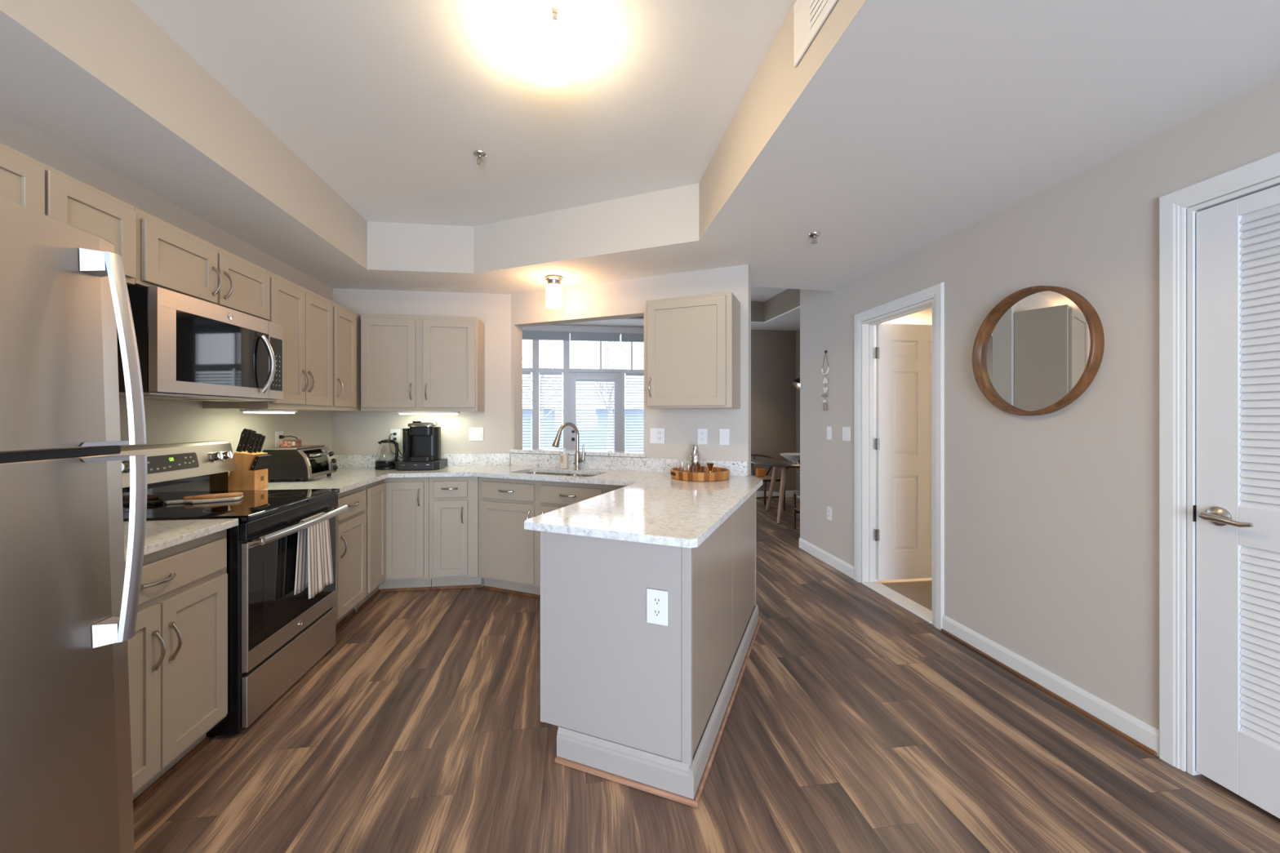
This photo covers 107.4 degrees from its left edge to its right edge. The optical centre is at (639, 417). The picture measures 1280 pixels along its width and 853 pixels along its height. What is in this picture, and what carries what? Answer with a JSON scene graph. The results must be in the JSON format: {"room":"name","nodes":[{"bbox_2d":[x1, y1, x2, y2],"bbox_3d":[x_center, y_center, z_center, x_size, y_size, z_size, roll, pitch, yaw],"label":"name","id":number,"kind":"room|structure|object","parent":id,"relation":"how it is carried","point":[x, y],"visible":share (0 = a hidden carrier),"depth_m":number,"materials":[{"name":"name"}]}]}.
{"room":"kitchen","nodes":[
{"label":"kitchen","id":0,"kind":"room"},
{"bbox_2d":[0,112,332,454],"bbox_3d":[-2.090,-0.175,0.079,0.120,3.000,7.920,0,0,-8],"label":"wall","id":1,"kind":"structure","parent":0,"point":[166,421],"depth_m":2.43,"materials":[{"name":"beige paint"}]},
{"bbox_2d":[0,142,136,284],"bbox_3d":[-2.021,-0.659,1.289,0.338,0.299,1.000,0,0,-8],"label":"upper cabinet","id":2,"kind":"object","parent":1,"relation":"attached to","point":[26,181],"visible":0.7,"depth_m":1.56,"materials":[{"name":"beige paint"}]},
{"bbox_2d":[126,207,269,320],"bbox_3d":[-2.123,-0.663,2.176,0.375,0.292,0.778,0,0,-8],"label":"upper cabinet","id":3,"kind":"object","parent":1,"relation":"attached to","point":[170,257],"visible":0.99,"depth_m":2.08,"materials":[{"name":"beige paint"}]},
{"bbox_2d":[116,285,283,401],"bbox_3d":[-2.083,-0.294,2.178,0.454,0.422,0.786,0,0,-8],"label":"microwave","id":4,"kind":"object","parent":3,"relation":"attached to","point":[190,348],"visible":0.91,"depth_m":2.02,"materials":[{"name":"silver metal"}]},
{"bbox_2d":[272,355,279,386],"bbox_3d":[-1.953,-0.252,2.522,0.002,0.163,0.062,0,0,-8],"label":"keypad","id":5,"kind":"object","parent":4,"relation":"attached to","point":[276,381],"depth_m":2.53,"materials":[{"name":"grey plastic"}]},
{"bbox_2d":[203,270,333,410],"bbox_3d":[-2.221,-0.429,2.897,0.375,0.760,0.672,0,0,-8],"label":"upper cabinet","id":6,"kind":"object","parent":1,"relation":"attached to","point":[305,316],"visible":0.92,"depth_m":2.87,"materials":[{"name":"beige paint"}]},
{"bbox_2d":[240,408,297,413],"bbox_3d":[-2.172,-0.036,2.762,0.100,0.022,0.364,0,0,-8],"label":"light","id":7,"kind":"object","parent":6,"relation":"attached to","point":[245,411],"visible":1,"depth_m":2.68,"materials":[{"name":"white plastic"}]},
{"bbox_2d":[243,411,294,413],"bbox_3d":[-2.172,-0.028,2.762,0.090,0.008,0.340,0,0,-8],"label":"diffuser","id":8,"kind":"object","parent":7,"relation":"attached to","point":[274,412],"depth_m":2.72,"materials":[{"name":"white plastic"}]},
{"bbox_2d":[275,431,283,447],"bbox_3d":[-2.448,0.153,3.189,0.008,0.118,0.078,0,0,-8],"label":"electrical outlet","id":9,"kind":"object","parent":1,"relation":"attached to","point":[277,433],"visible":0.59,"depth_m":3.17,"materials":[{"name":"white plastic"}]},
{"bbox_2d":[310,300,360,411],"bbox_3d":[-2.313,-0.429,3.570,0.375,0.760,0.678,0,0,-8],"label":"upper cabinet","id":10,"kind":"object","parent":1,"relation":"attached to","point":[346,322],"visible":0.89,"depth_m":3.45,"materials":[{"name":"beige paint"}]},
{"bbox_2d":[332,288,511,454],"bbox_3d":[-2.522,-0.175,3.956,2.870,3.000,0.120,0,0,-8],"label":"wall","id":11,"kind":"structure","parent":0,"point":[353,433],"depth_m":4.02,"materials":[{"name":"beige paint"}]},
{"bbox_2d":[390,429,399,443],"bbox_3d":[-2.061,0.159,3.954,0.078,0.118,0.008,0,0,-8],"label":"electrical outlet","id":12,"kind":"object","parent":11,"relation":"attached to","point":[397,436],"visible":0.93,"depth_m":3.95,"materials":[{"name":"white plastic"}]},
{"bbox_2d":[360,313,484,411],"bbox_3d":[-1.750,-0.426,3.820,0.872,0.755,0.354,0,0,-8],"label":"upper cabinet","id":13,"kind":"object","parent":11,"relation":"attached to","point":[409,362],"visible":0.99,"depth_m":3.69,"materials":[{"name":"beige paint"}]},
{"bbox_2d":[396,411,460,414],"bbox_3d":[-1.724,-0.036,3.843,0.464,0.022,0.100,0,0,-8],"label":"light","id":14,"kind":"object","parent":13,"relation":"attached to","point":[398,412],"visible":1,"depth_m":3.80,"materials":[{"name":"white plastic"}]},
{"bbox_2d":[469,427,483,440],"bbox_3d":[-1.410,0.143,4.042,0.117,0.116,0.008,0,0,-8],"label":"light switch","id":15,"kind":"object","parent":11,"relation":"attached to","point":[475,433],"visible":1,"depth_m":4.04,"materials":[{"name":"white plastic"}]},
{"bbox_2d":[131,0,794,226],"bbox_3d":[-0.554,-1.418,1.252,2.234,0.001,4.630,0,0,-8],"label":"ceiling","id":16,"kind":"structure","parent":0,"point":[390,104],"depth_m":2.04,"materials":[{"name":"white paint"}]},
{"bbox_2d":[472,150,487,164],"bbox_3d":[-0.861,-1.392,2.527,0.072,0.052,0.071,0,0,-8],"label":"sprinkler","id":17,"kind":"object","parent":16,"relation":"attached to","point":[480,154],"visible":1,"depth_m":2.52,"materials":[{"name":"silver metal"}]},
{"bbox_2d":[496,0,589,86],"bbox_3d":[-0.350,-1.353,1.730,0.330,0.129,0.338,0,0,-28],"label":"ceiling light","id":18,"kind":"object","parent":16,"relation":"attached to","point":[545,42],"visible":1,"depth_m":1.65,"materials":[{"name":"white glass"}]},
{"bbox_2d":[511,264,751,475],"bbox_3d":[-0.172,-0.175,3.762,2.072,3.000,0.120,0,0,22],"label":"wall","id":19,"kind":"structure","parent":0,"point":[627,298],"depth_m":3.56,"materials":[{"name":"beige paint"}]},
{"bbox_2d":[227,453,747,481],"bbox_3d":[-0.875,0.362,3.469,3.198,0.104,1.286,0,0,-8],"label":"backsplash","id":20,"kind":"structure","parent":19,"relation":"attached to","point":[606,463],"depth_m":3.88,"materials":[{"name":"stone"}]},
{"bbox_2d":[509,448,645,457],"bbox_3d":[-0.515,0.290,3.903,1.261,0.028,0.180,0,0,22],"label":"window sill","id":21,"kind":"structure","parent":19,"relation":"attached to","point":[557,451],"depth_m":3.82,"materials":[{"name":"stone"}]},
{"bbox_2d":[649,427,664,444],"bbox_3d":[0.130,0.140,3.569,0.116,0.117,0.008,0,0,22],"label":"electrical outlet","id":22,"kind":"object","parent":19,"relation":"attached to","point":[656,435],"visible":1,"depth_m":3.57,"materials":[{"name":"white plastic"}]},
{"bbox_2d":[646,292,740,408],"bbox_3d":[0.367,-0.439,3.277,0.598,0.752,0.366,0,0,22],"label":"upper cabinet","id":23,"kind":"object","parent":19,"relation":"attached to","point":[693,343],"visible":1,"depth_m":3.15,"materials":[{"name":"beige paint"}]},
{"bbox_2d":[697,428,706,444],"bbox_3d":[0.457,0.140,3.435,0.072,0.117,0.008,0,0,22],"label":"electrical outlet","id":24,"kind":"object","parent":19,"relation":"attached to","point":[702,433],"visible":1,"depth_m":3.43,"materials":[{"name":"white plastic"}]},
{"bbox_2d":[719,428,728,444],"bbox_3d":[0.606,0.140,3.376,0.072,0.117,0.006,0,0,22],"label":"wall plate","id":25,"kind":"object","parent":19,"relation":"attached to","point":[723,433],"visible":1,"depth_m":3.37,"materials":[{"name":"white plastic"}]},
{"bbox_2d":[0,0,1279,294],"bbox_3d":[0.083,-1.472,0.375,4.265,0.805,7.920,0,0,-8],"label":"ceiling","id":26,"kind":"structure","parent":0,"point":[925,122],"depth_m":1.76,"materials":[{"name":"white paint"}]},
{"bbox_2d":[0,0,865,273],"bbox_3d":[-0.554,-1.244,1.252,2.234,0.348,4.630,0,0,-8],"label":"tray sides","id":27,"kind":"object","parent":26,"relation":"attached to","point":[115,42],"visible":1,"depth_m":2.20,"materials":[{"name":"beige paint"}]},
{"bbox_2d":[793,0,837,67],"bbox_3d":[0.568,-1.285,1.238,0.010,0.210,0.700,0,0,-8],"label":"vent grille","id":28,"kind":"object","parent":27,"relation":"attached to","point":[810,15],"visible":1,"depth_m":1.49,"materials":[{"name":"white"}]},
{"bbox_2d":[545,275,562,309],"bbox_3d":[-0.659,-0.956,3.604,0.128,0.228,0.128,0,0,-8],"label":"ceiling light","id":29,"kind":"object","parent":26,"relation":"attached to","point":[553,288],"visible":1,"depth_m":3.56,"materials":[{"name":"white glass"}]},
{"bbox_2d":[808,231,820,244],"bbox_3d":[1.034,-1.060,2.785,0.072,0.052,0.071,0,0,-8],"label":"sprinkler","id":30,"kind":"object","parent":26,"relation":"attached to","point":[815,234],"visible":1,"depth_m":2.77,"materials":[{"name":"silver metal"}]},
{"bbox_2d":[552,317,795,491],"bbox_3d":[-0.835,-0.275,7.430,7.150,3.200,0.150,0,0,-8],"label":"wall","id":31,"kind":"structure","parent":0,"point":[773,352],"depth_m":7.77,"materials":[{"name":"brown paint"}]},
{"bbox_2d":[522,324,569,449],"bbox_3d":[-2.191,-0.202,7.223,2.196,2.483,0.135,0,0,-8],"label":"window","id":32,"kind":"structure","parent":31,"relation":"in","point":[545,332],"depth_m":7.28,"materials":[{"name":"white"}]},
{"bbox_2d":[522,371,530,446],"bbox_3d":[-2.007,0.104,7.185,0.660,1.617,0.032,0,0,-8],"label":"window blind","id":33,"kind":"object","parent":32,"relation":"attached to","point":[523,372],"visible":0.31,"depth_m":7.21,"materials":[{"name":"white plastic"}]},
{"bbox_2d":[522,330,568,340],"bbox_3d":[-2.184,-1.265,7.173,2.176,0.130,0.033,0,0,-8],"label":"shade","id":34,"kind":"object","parent":32,"relation":"attached to","point":[526,335],"depth_m":7.26,"materials":[{"name":"grey fabric"}]},
{"bbox_2d":[539,371,562,449],"bbox_3d":[-1.381,0.104,7.270,0.345,1.617,0.032,0,0,-8],"label":"window blind","id":35,"kind":"object","parent":32,"relation":"attached to","point":[540,372],"visible":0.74,"depth_m":7.26,"materials":[{"name":"white plastic"}]},
{"bbox_2d":[569,372,620,451],"bbox_3d":[-0.702,0.306,7.383,0.795,2.026,0.120,0,0,-8],"label":"door","id":36,"kind":"structure","parent":31,"relation":"in","point":[573,375],"depth_m":7.40,"materials":[{"name":"white"}]},
{"bbox_2d":[576,378,614,448],"bbox_3d":[-0.699,0.244,7.363,0.600,1.697,0.032,0,0,-8],"label":"window blind","id":37,"kind":"object","parent":36,"relation":"attached to","point":[577,380],"visible":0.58,"depth_m":7.36,"materials":[{"name":"white plastic"}]},
{"bbox_2d":[569,324,620,373],"bbox_3d":[-0.708,-1.077,7.425,0.796,0.733,0.135,0,0,-8],"label":"window","id":38,"kind":"structure","parent":31,"relation":"in","point":[580,333],"depth_m":7.38,"materials":[{"name":"white"}]},
{"bbox_2d":[570,332,620,342],"bbox_3d":[-0.701,-1.265,7.374,0.780,0.130,0.033,0,0,-8],"label":"shade","id":39,"kind":"object","parent":38,"relation":"attached to","point":[580,336],"depth_m":7.36,"materials":[{"name":"grey fabric"}]},
{"bbox_2d":[620,326,644,451],"bbox_3d":[0.587,-0.060,7.601,1.816,2.766,0.135,0,0,-8],"label":"window","id":40,"kind":"structure","parent":31,"relation":"in","point":[628,334],"depth_m":7.45,"materials":[{"name":"white"}]},
{"bbox_2d":[621,333,644,342],"bbox_3d":[0.594,-1.265,7.551,1.796,0.130,0.033,0,0,-8],"label":"shade","id":41,"kind":"object","parent":40,"relation":"attached to","point":[625,337],"depth_m":7.44,"materials":[{"name":"grey fabric"}]},
{"bbox_2d":[625,373,644,451],"bbox_3d":[0.155,0.194,7.479,0.775,1.797,0.032,0,0,-8],"label":"window blind","id":42,"kind":"object","parent":40,"relation":"attached to","point":[626,374],"visible":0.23,"depth_m":7.45,"materials":[{"name":"white plastic"}]},
{"bbox_2d":[756,490,795,497],"bbox_3d":[2.090,1.270,7.745,1.030,0.110,0.015,0,0,-8],"label":"baseboard","id":43,"kind":"structure","parent":31,"relation":"attached to","point":[788,493],"depth_m":7.76,"materials":[{"name":"white"}]},
{"bbox_2d":[559,286,799,330],"bbox_3d":[-0.597,-1.610,5.242,7.270,0.330,4.550,0,0,-8],"label":"ceiling","id":44,"kind":"structure","parent":0,"point":[789,320],"depth_m":7.09,"materials":[{"name":"white paint"}]},
{"bbox_2d":[630,288,799,321],"bbox_3d":[-0.620,-1.620,5.855,5.550,0.310,1.970,0,0,-8],"label":"tray sides","id":45,"kind":"object","parent":44,"relation":"attached to","point":[788,300],"visible":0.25,"depth_m":6.85,"materials":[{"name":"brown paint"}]},
{"bbox_2d":[133,497,1279,852],"bbox_3d":[0.295,1.374,1.907,7.900,0.102,11.300,0,0,-8],"label":"floor","id":46,"kind":"structure","parent":0,"point":[855,723],"depth_m":1.81,"materials":[{"name":"brown wood"}]},
{"bbox_2d":[0,197,147,852],"bbox_3d":[-1.620,0.430,0.809,0.842,1.770,0.820,-2,0,-8],"label":"refrigerator","id":47,"kind":"object","parent":46,"relation":"on","point":[69,600],"visible":1,"depth_m":1.09,"materials":[{"name":"grey metal"}]},
{"bbox_2d":[0,453,147,852],"bbox_3d":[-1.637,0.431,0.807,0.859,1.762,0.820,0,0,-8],"label":"door","id":48,"kind":"structure","parent":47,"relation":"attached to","point":[69,600],"depth_m":1.09,"materials":[{"name":"grey metal"}]},
{"bbox_2d":[124,528,227,808],"bbox_3d":[-1.906,0.886,1.546,0.633,0.878,0.698,0,0,-8],"label":"base cabinet","id":49,"kind":"object","parent":46,"relation":"on","point":[178,649],"visible":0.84,"depth_m":1.67,"materials":[{"name":"beige paint"}]},
{"bbox_2d":[123,518,238,561],"bbox_3d":[-1.913,0.378,1.546,0.624,0.135,0.699,0,0,-8],"label":"countertop","id":50,"kind":"structure","parent":49,"relation":"on","point":[159,535],"depth_m":1.74,"materials":[{"name":"stone"}]},
{"bbox_2d":[120,440,348,737],"bbox_3d":[-1.964,0.720,2.281,0.720,1.181,0.758,0,0,-8],"label":"range","id":51,"kind":"object","parent":46,"relation":"on","point":[276,635],"visible":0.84,"depth_m":2.15,"materials":[{"name":"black metal"}]},
{"bbox_2d":[164,494,243,504],"bbox_3d":[-2.111,0.400,2.277,0.281,0.013,0.130,0,0,-33],"label":"serving board","id":52,"kind":"object","parent":51,"relation":"on","point":[237,498],"visible":0.89,"depth_m":2.24,"materials":[{"name":"brown wood"}]},
{"bbox_2d":[182,492,243,499],"bbox_3d":[-2.097,0.387,2.308,0.221,0.012,0.090,0,0,-35],"label":"wooden board","id":53,"kind":"object","parent":52,"relation":"on","point":[233,494],"visible":1,"depth_m":2.29,"materials":[{"name":"brown wood"}]},
{"bbox_2d":[123,488,339,522],"bbox_3d":[-1.957,0.421,2.282,0.577,0.028,0.758,0,0,-8],"label":"cooktop","id":54,"kind":"object","parent":51,"relation":"in","point":[255,505],"depth_m":2.17,"materials":[{"name":"black glass"}]},
{"bbox_2d":[293,512,333,599],"bbox_3d":[-1.638,0.689,2.372,0.060,0.387,0.257,0,0,-8],"label":"dish towel","id":55,"kind":"object","parent":51,"relation":"hanging from","point":[313,569],"visible":0.97,"depth_m":2.34,"materials":[{"name":"fabric"}]},
{"bbox_2d":[332,484,366,629],"bbox_3d":[-2.092,0.886,2.913,0.633,0.878,0.513,0,0,-8],"label":"base cabinet","id":56,"kind":"object","parent":46,"relation":"on","point":[351,524],"visible":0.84,"depth_m":2.97,"materials":[{"name":"beige paint"}]},
{"bbox_2d":[354,476,431,612],"bbox_3d":[-2.051,0.886,3.568,0.892,0.878,0.770,0,0,-8],"label":"base cabinet","id":57,"kind":"object","parent":46,"relation":"on","point":[397,508],"visible":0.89,"depth_m":3.52,"materials":[{"name":"beige paint"}]},
{"bbox_2d":[429,476,484,590],"bbox_3d":[-1.365,0.886,3.791,0.524,0.878,0.514,0,0,-8],"label":"base cabinet","id":58,"kind":"object","parent":46,"relation":"on","point":[453,500],"visible":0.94,"depth_m":3.57,"materials":[{"name":"beige paint"}]},
{"bbox_2d":[478,471,626,598],"bbox_3d":[-0.529,0.886,3.539,1.340,0.878,0.556,0,0,22],"label":"base cabinet","id":59,"kind":"object","parent":46,"relation":"on","point":[509,553],"visible":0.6,"depth_m":3.45,"materials":[{"name":"beige paint"}]},
{"bbox_2d":[540,490,760,808],"bbox_3d":[0.190,0.886,2.433,0.650,0.878,1.562,0,0,22],"label":"base cabinet","id":60,"kind":"object","parent":46,"relation":"on","point":[646,648],"visible":0.84,"depth_m":1.75,"materials":[{"name":"grey paint"}]},
{"bbox_2d":[227,453,762,548],"bbox_3d":[-1.030,0.378,3.093,3.408,0.135,1.883,0,0,22],"label":"countertop","id":61,"kind":"structure","parent":60,"relation":"on","point":[654,507],"depth_m":2.77,"materials":[{"name":"stone"}]},
{"bbox_2d":[227,451,267,490],"bbox_3d":[-2.265,0.306,2.710,0.150,0.218,0.118,0,0,-8],"label":"knife block","id":62,"kind":"object","parent":61,"relation":"on","point":[243,478],"visible":0.7,"depth_m":2.66,"materials":[{"name":"brown wood"}]},
{"bbox_2d":[235,428,248,452],"bbox_3d":[-2.263,0.130,2.673,0.060,0.134,0.017,0,0,-8],"label":"kitchen knife","id":63,"kind":"object","parent":62,"relation":"in","point":[244,433],"visible":1,"depth_m":2.67,"materials":[{"name":"black plastic"}]},
{"bbox_2d":[242,429,253,451],"bbox_3d":[-2.268,0.132,2.709,0.058,0.129,0.017,0,0,-8],"label":"kitchen knife","id":64,"kind":"object","parent":62,"relation":"in","point":[250,433],"visible":0.75,"depth_m":2.70,"materials":[{"name":"black plastic"}]},
{"bbox_2d":[247,432,258,453],"bbox_3d":[-2.208,0.145,2.681,0.052,0.117,0.017,0,0,-8],"label":"kitchen knife","id":65,"kind":"object","parent":62,"relation":"in","point":[255,436],"visible":1,"depth_m":2.67,"materials":[{"name":"black plastic"}]},
{"bbox_2d":[253,433,262,453],"bbox_3d":[-2.214,0.148,2.716,0.050,0.111,0.017,0,0,-8],"label":"kitchen knife","id":66,"kind":"object","parent":62,"relation":"in","point":[260,436],"visible":0.87,"depth_m":2.71,"materials":[{"name":"black plastic"}]},
{"bbox_2d":[262,444,337,482],"bbox_3d":[-2.271,0.305,3.173,0.295,0.218,0.352,0,0,-8],"label":"toaster oven","id":67,"kind":"object","parent":61,"relation":"on","point":[304,462],"visible":0.95,"depth_m":3.01,"materials":[{"name":"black metal"}]},
{"bbox_2d":[279,440,301,447],"bbox_3d":[-2.359,0.175,3.171,0.071,0.042,0.160,0,0,-16],"label":"packet","id":68,"kind":"object","parent":67,"relation":"on","point":[286,443],"visible":1,"depth_m":3.10,"materials":[{"name":"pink plastic"}]},
{"bbox_2d":[374,439,399,470],"bbox_3d":[-2.035,0.296,3.805,0.202,0.237,0.184,0,0,-8],"label":"glass kettle","id":69,"kind":"object","parent":61,"relation":"on","point":[387,455],"visible":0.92,"depth_m":3.74,"materials":[{"name":"clear glass"}]},
{"bbox_2d":[395,458,447,470],"bbox_3d":[-1.770,0.381,3.804,0.332,0.064,0.284,0,0,-8],"label":"pod drawer","id":70,"kind":"object","parent":61,"relation":"on","point":[440,464],"visible":0.94,"depth_m":3.67,"materials":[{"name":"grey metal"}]},
{"bbox_2d":[402,418,440,462],"bbox_3d":[-1.778,0.179,3.814,0.270,0.338,0.237,0,0,-8],"label":"coffee maker","id":71,"kind":"object","parent":61,"relation":"on","point":[421,442],"visible":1,"depth_m":3.79,"materials":[{"name":"black plastic"}]},
{"bbox_2d":[408,456,433,462],"bbox_3d":[-1.744,0.330,3.746,0.170,0.035,0.094,0,0,-8],"label":"drip tray","id":72,"kind":"object","parent":71,"relation":"on","point":[412,459],"depth_m":3.70,"materials":[{"name":"black plastic"}]},
{"bbox_2d":[526,471,596,476],"bbox_3d":[-0.613,0.535,3.560,0.718,0.176,0.333,0,0,22],"label":"sink","id":73,"kind":"object","parent":61,"relation":"in","point":[535,473],"visible":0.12,"depth_m":3.74,"materials":[{"name":"silver metal"}]},
{"bbox_2d":[559,448,568,468],"bbox_3d":[-0.621,0.331,3.807,0.076,0.167,0.049,0,0,12],"label":"soap bottle","id":74,"kind":"object","parent":61,"relation":"on","point":[564,458],"visible":1,"depth_m":3.78,"materials":[{"name":"plastic"}]},
{"bbox_2d":[551,422,584,469],"bbox_3d":[-0.569,0.227,3.678,0.281,0.374,0.088,0,0,-40],"label":"faucet","id":75,"kind":"object","parent":61,"relation":"on","point":[578,460],"visible":1,"depth_m":3.73,"materials":[{"name":"grey metal"}]},
{"bbox_2d":[670,466,729,481],"bbox_3d":[0.411,0.386,3.224,0.406,0.058,0.406,0,0,-33],"label":"serving tray","id":76,"kind":"object","parent":61,"relation":"on","point":[717,473],"visible":0.91,"depth_m":3.06,"materials":[{"name":"brown wood"}]},
{"bbox_2d":[688,444,701,472],"bbox_3d":[0.391,0.298,3.319,0.085,0.208,0.085,0,0,-8],"label":"cocktail shaker","id":77,"kind":"object","parent":76,"relation":"on","point":[695,458],"visible":0.77,"depth_m":3.29,"materials":[{"name":"silver metal"}]},
{"bbox_2d":[688,457,701,472],"bbox_3d":[0.391,0.343,3.319,0.085,0.118,0.085,0,0,-8],"label":"cup","id":78,"kind":"object","parent":77,"relation":"on","point":[696,462],"depth_m":3.28,"materials":[{"name":"silver metal"}]},
{"bbox_2d":[646,588,667,626],"bbox_3d":[0.061,0.674,1.669,0.080,0.122,0.005,0,0,22],"label":"outlet plate","id":79,"kind":"object","parent":60,"relation":"attached to","point":[656,598],"depth_m":1.67,"materials":[{"name":"white plastic"}]},
{"bbox_2d":[751,453,785,511],"bbox_3d":[1.744,0.940,6.864,0.578,0.771,0.558,0,0,-16],"label":"dining chair","id":80,"kind":"object","parent":46,"relation":"on","point":[766,478],"visible":0.34,"depth_m":6.92,"materials":[{"name":"brown wood"}]},
{"bbox_2d":[755,468,765,476],"bbox_3d":[1.775,0.808,6.902,0.140,0.120,0.060,0,0,-16],"label":"seat cushion","id":81,"kind":"object","parent":80,"relation":"on","point":[759,472],"visible":1,"depth_m":6.87,"materials":[{"name":"orange fabric"}]},
{"bbox_2d":[751,457,799,524],"bbox_3d":[2.041,0.956,6.212,1.130,0.746,1.130,0,0,-8],"label":"dining table","id":82,"kind":"object","parent":46,"relation":"on","point":[785,464],"visible":0.57,"depth_m":5.98,"materials":[{"name":"brown wood"}]},
{"bbox_2d":[780,453,799,461],"bbox_3d":[2.097,0.537,6.321,0.410,0.090,0.410,0,0,-8],"label":"serving bowl","id":83,"kind":"object","parent":82,"relation":"on","point":[789,456],"visible":0.44,"depth_m":6.24,"materials":[{"name":"white ceramic"}]},
{"bbox_2d":[793,470,799,529],"bbox_3d":[2.078,0.940,5.302,0.578,0.771,0.558,0,0,0],"label":"dining chair","id":84,"kind":"object","parent":46,"relation":"on","point":[795,493],"visible":0.16,"depth_m":5.55,"materials":[{"name":"brown wood"}]},
{"bbox_2d":[862,581,932,623],"bbox_3d":[1.882,1.318,3.385,0.137,0.014,0.736,0,0,-8],"label":"threshold","id":85,"kind":"object","parent":46,"relation":"on","point":[915,608],"visible":0.76,"depth_m":3.37,"materials":[{"name":"white"}]},
{"bbox_2d":[795,328,799,491],"bbox_3d":[2.844,-0.275,6.468,0.120,3.200,2.990,0,0,-8],"label":"wall","id":86,"kind":"structure","parent":0,"point":[797,332],"depth_m":7.75,"materials":[{"name":"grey paint"}]},
{"bbox_2d":[882,307,932,324],"bbox_3d":[2.993,0.075,3.538,2.114,2.500,2.605,0,0,-8],"label":"wall","id":87,"kind":"structure","parent":0,"point":[924,317],"depth_m":4.79,"materials":[{"name":"beige paint"}]},
{"bbox_2d":[800,75,1279,729],"bbox_3d":[2.241,-0.175,0.774,0.120,3.000,8.130,0,0,-8],"label":"wall","id":88,"kind":"structure","parent":0,"point":[1051,520],"depth_m":2.23,"materials":[{"name":"beige paint"}]},
{"bbox_2d":[821,350,829,410],"bbox_3d":[1.682,-0.339,4.286,0.052,0.547,0.118,0,0,-8],"label":"wall hanging","id":89,"kind":"object","parent":88,"relation":"attached to","point":[825,380],"depth_m":4.28,"materials":[{"name":"grey metal"}]},
{"bbox_2d":[799,537,853,578],"bbox_3d":[1.692,1.275,4.318,0.013,0.100,0.959,0,0,-8],"label":"baseboard","id":90,"kind":"structure","parent":88,"relation":"attached to","point":[847,569],"depth_m":4.24,"materials":[{"name":"white wood"}]},
{"bbox_2d":[842,426,850,441],"bbox_3d":[1.742,0.139,3.966,0.008,0.118,0.117,0,0,-8],"label":"light switch","id":91,"kind":"object","parent":88,"relation":"attached to","point":[846,430],"visible":1,"depth_m":3.95,"materials":[{"name":"white plastic"}]},
{"bbox_2d":[853,282,944,630],"bbox_3d":[1.879,0.242,3.384,0.142,2.165,0.930,0,0,-8],"label":"door frame","id":92,"kind":"structure","parent":88,"relation":"attached to","point":[936,291],"depth_m":3.37,"materials":[{"name":"white wood"}]},
{"bbox_2d":[868,304,932,582],"bbox_3d":[1.892,0.290,3.386,0.032,2.069,0.738,0,0,-8],"label":"door stop","id":93,"kind":"object","parent":88,"relation":"attached to","point":[870,326],"visible":0.43,"depth_m":3.74,"materials":[{"name":"white wood"}]},
{"bbox_2d":[875,323,932,580],"bbox_3d":[2.256,0.273,3.779,0.805,2.035,0.044,0,0,-8],"label":"door","id":94,"kind":"structure","parent":88,"relation":"in","point":[903,352],"depth_m":3.75,"materials":[{"name":"white wood"}]},
{"bbox_2d":[972,285,1104,415],"bbox_3d":[1.941,-0.327,2.343,0.050,0.636,0.636,0,0,-8],"label":"wall mirror","id":95,"kind":"object","parent":88,"relation":"attached to","point":[1040,348],"visible":1,"depth_m":2.31,"materials":[{"name":"brown wood"}]},
{"bbox_2d":[941,628,1156,755],"bbox_3d":[1.942,1.317,2.372,0.015,0.017,1.087,0,0,-8],"label":"trim","id":96,"kind":"structure","parent":88,"relation":"attached to","point":[1131,740],"depth_m":2.19,"materials":[{"name":"wood"}]},
{"bbox_2d":[942,614,1159,756],"bbox_3d":[1.956,1.275,2.373,0.013,0.100,1.091,0,0,-8],"label":"baseboard","id":97,"kind":"structure","parent":88,"relation":"attached to","point":[1138,730],"depth_m":2.19,"materials":[{"name":"white wood"}]},
{"bbox_2d":[1159,151,1279,775],"bbox_3d":[2.156,0.233,1.344,0.142,2.185,1.002,0,0,-8],"label":"door frame","id":98,"kind":"structure","parent":88,"relation":"attached to","point":[1177,223],"depth_m":1.77,"materials":[{"name":"white wood"}]},
{"bbox_2d":[1195,184,1279,818],"bbox_3d":[2.092,0.275,1.335,0.102,2.065,0.802,0,0,-8],"label":"door","id":99,"kind":"structure","parent":88,"relation":"in","point":[1237,241],"depth_m":1.63,"materials":[{"name":"white wood"}]},
{"label":"outside","id":100,"kind":"structure","parent":0,"visible":0},
{"bbox_3d":[-4.558,1.535,33.491,60.000,0.180,52.400,0,0,-8],"label":"ground","id":101,"kind":"structure","parent":100,"visible":0},
{"bbox_2d":[522,339,563,448],"bbox_3d":[-2.526,-0.778,12.044,1.795,4.454,1.482,0,0,-37],"label":"bare tree","id":102,"kind":"object","parent":101,"relation":"on","point":[546,364],"visible":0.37,"depth_m":11.97,"materials":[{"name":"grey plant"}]},
{"bbox_2d":[522,375,644,452],"bbox_3d":[-2.202,-0.155,19.885,28.800,3.200,6.800,0,0,-8],"label":"neighbouring house","id":103,"kind":"structure","parent":101,"relation":"on","point":[639,447],"depth_m":16.98,"materials":[{"name":"white"}]},
{"bbox_2d":[581,341,633,450],"bbox_3d":[-0.884,-1.003,12.873,1.424,4.901,1.363,0,0,-44],"label":"bare tree","id":104,"kind":"object","parent":101,"relation":"on","point":[610,344],"visible":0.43,"depth_m":12.95,"materials":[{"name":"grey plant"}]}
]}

